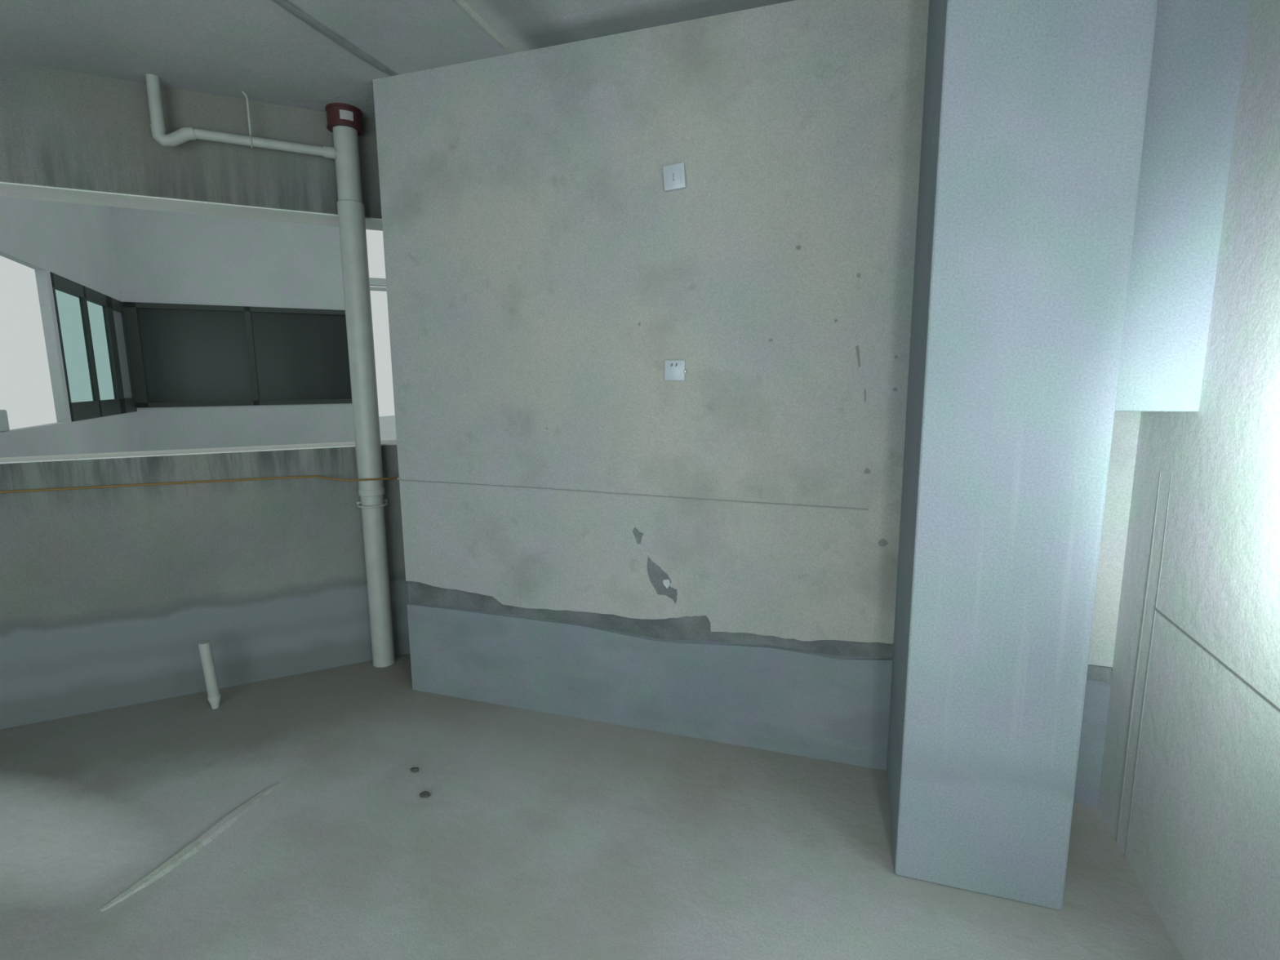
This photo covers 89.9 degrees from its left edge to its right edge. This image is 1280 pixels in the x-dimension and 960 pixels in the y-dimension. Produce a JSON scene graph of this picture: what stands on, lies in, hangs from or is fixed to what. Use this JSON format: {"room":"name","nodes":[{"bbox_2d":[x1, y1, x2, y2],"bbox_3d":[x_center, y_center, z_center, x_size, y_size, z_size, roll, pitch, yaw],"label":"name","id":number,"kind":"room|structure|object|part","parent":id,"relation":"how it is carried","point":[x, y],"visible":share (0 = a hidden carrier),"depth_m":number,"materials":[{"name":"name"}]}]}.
{"room":"unfinished room","nodes":[
{"label":"unfinished room","id":0,"kind":"room"},
{"bbox_2d":[0,60,409,728],"bbox_3d":[-3.388,-0.247,2.480,5.578,2.780,0.250,-5,10,-26],"label":"wall","id":1,"kind":"structure","parent":0,"point":[109,596],"depth_m":2.98,"materials":[{"name":"concrete"}]},
{"bbox_3d":[-2.337,-0.124,3.034,3.227,0.006,0.247,-5,10,-26],"label":"window sill","id":2,"kind":"part","parent":1,"relation":"part of","materials":[{"name":"grey concrete"}]},
{"bbox_2d":[0,475,399,493],"bbox_3d":[-2.831,0.083,2.652,3.473,0.064,0.127,-4,10,-24],"label":"hose","id":3,"kind":"object","parent":1,"relation":"attached to","point":[317,476],"visible":0.93,"depth_m":3.01,"materials":[{"name":"orange rubber"}]},
{"bbox_2d":[325,102,395,667],"bbox_3d":[-1.395,-0.383,3.254,0.158,2.800,0.158,-5,10,-26],"label":"drain pipe","id":4,"kind":"object","parent":1,"relation":"attached to","point":[344,120],"visible":0.98,"depth_m":3.18,"materials":[{"name":"grey plastic"}]},
{"bbox_2d":[0,0,795,119],"bbox_3d":[-2.298,-1.498,0.870,7.078,0.192,6.129,2,9,18],"label":"ceiling","id":5,"kind":"structure","parent":0,"point":[312,55],"depth_m":2.38,"materials":[{"name":"concrete"}]},
{"bbox_2d":[145,73,337,159],"bbox_3d":[-1.756,-1.592,2.868,0.719,0.281,0.056,-5,10,-27],"label":"pipe","id":6,"kind":"object","parent":5,"relation":"hanging from","point":[183,135],"visible":0.99,"depth_m":2.79,"materials":[{"name":"plastic"}]},
{"bbox_3d":[-1.757,-1.613,2.864,0.027,0.239,0.056,-5,10,-30],"label":"hanger rod","id":7,"kind":"part","parent":6,"relation":"part of","materials":[{"name":"plastic"}]},
{"bbox_2d":[0,653,1183,959],"bbox_3d":[-2.275,1.407,1.321,7.078,0.150,6.129,2,9,18],"label":"floor","id":8,"kind":"structure","parent":0,"point":[538,835],"depth_m":2.09,"materials":[{"name":"grey concrete"}]},
{"bbox_2d":[99,782,279,911],"bbox_3d":[-1.455,1.189,2.138,0.075,0.024,0.620,2,9,14],"label":"ridge","id":9,"kind":"object","parent":8,"relation":"on","point":[189,849],"visible":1,"depth_m":2.08,"materials":[{"name":"grey concrete"}]},
{"bbox_2d":[198,640,221,709],"bbox_3d":[-1.996,0.909,2.978,0.061,0.330,0.061,2,9,18],"label":"pipe stub","id":10,"kind":"object","parent":8,"relation":"on","point":[214,695],"visible":1,"depth_m":2.96,"materials":[{"name":"plastic"}]},
{"bbox_2d":[409,767,418,772],"bbox_3d":[-0.880,1.131,2.502,0.038,0.012,0.026,2,9,18],"label":"crumb","id":11,"kind":"object","parent":8,"relation":"on","point":[413,769],"visible":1,"depth_m":2.50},
{"bbox_2d":[419,791,431,797],"bbox_3d":[-0.789,1.154,2.350,0.043,0.013,0.032,2,9,18],"label":"crumb","id":12,"kind":"object","parent":8,"relation":"on","point":[425,793],"visible":1,"depth_m":2.35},
{"bbox_2d":[886,0,1158,910],"bbox_3d":[1.071,-0.210,1.950,0.444,2.800,0.593,2,9,18],"label":"column","id":13,"kind":"structure","parent":8,"relation":"on","point":[1034,115],"depth_m":1.69,"materials":[{"name":"concrete"}]},
{"bbox_2d":[373,0,1141,806],"bbox_3d":[0.451,-0.344,2.908,3.035,2.780,0.920,2,9,18],"label":"wall","id":14,"kind":"structure","parent":0,"point":[543,274],"depth_m":2.53,"materials":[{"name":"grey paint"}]},
{"bbox_2d":[400,480,867,510],"bbox_3d":[-0.141,0.055,2.678,2.066,0.028,0.003,2,9,18],"label":"string","id":15,"kind":"object","parent":14,"relation":"attached to","point":[400,480],"visible":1,"depth_m":2.62,"materials":[{"name":"grey"}]},
{"bbox_2d":[662,162,686,191],"bbox_3d":[0.129,-1.132,2.394,0.088,0.094,0.020,2,9,18],"label":"switch plate","id":16,"kind":"object","parent":14,"relation":"attached to","point":[674,175],"visible":1,"depth_m":2.39,"materials":[{"name":"white plastic"}]},
{"bbox_2d":[664,360,686,381],"bbox_3d":[0.139,-0.428,2.502,0.092,0.081,0.021,2,9,18],"label":"outlet","id":17,"kind":"object","parent":14,"relation":"attached to","point":[674,370],"visible":1,"depth_m":2.50,"materials":[{"name":"white plastic"}]},
{"bbox_2d":[1097,0,1279,959],"bbox_3d":[0.898,0.149,-0.287,0.154,2.780,5.183,2,9,18],"label":"wall","id":18,"kind":"structure","parent":0,"point":[1189,790],"depth_m":1.59,"materials":[{"name":"paint"}]},
{"bbox_2d":[1115,0,1250,412],"bbox_3d":[1.425,-0.904,1.823,0.295,1.395,0.383,2,9,18],"label":"beam","id":19,"kind":"structure","parent":18,"relation":"attached to","point":[1198,48],"depth_m":1.66,"materials":[{"name":"concrete"}]},
{"label":"outside","id":20,"kind":"structure","parent":0,"visible":0},
{"bbox_2d":[378,415,396,440],"bbox_3d":[5.027,-1.734,31.102,70.000,0.200,58.000,2,9,18],"label":"ground","id":21,"kind":"structure","parent":20,"point":[387,424],"depth_m":42.59,"materials":[{"name":"grey concrete"}]},
{"bbox_2d":[0,196,386,457],"bbox_3d":[-3.053,-1.346,6.536,3.869,6.700,6.750,-5,10,-26],"label":"building","id":22,"kind":"structure","parent":21,"relation":"on","point":[221,331],"depth_m":6.51,"materials":[{"name":"white concrete"}]},
{"bbox_2d":[0,409,9,431],"bbox_3d":[-3.682,-0.313,3.520,0.160,0.125,0.510,-5,10,-26],"label":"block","id":23,"kind":"object","parent":22,"relation":"on","point":[4,424],"visible":1,"depth_m":3.72,"materials":[{"name":"grey concrete"}]},
{"bbox_3d":[-4.934,-1.193,6.090,0.010,0.835,0.350,-5,10,-26],"label":"window panel","id":24,"kind":"part","parent":22,"relation":"part of","materials":[{"name":"grey metal"}]}
]}

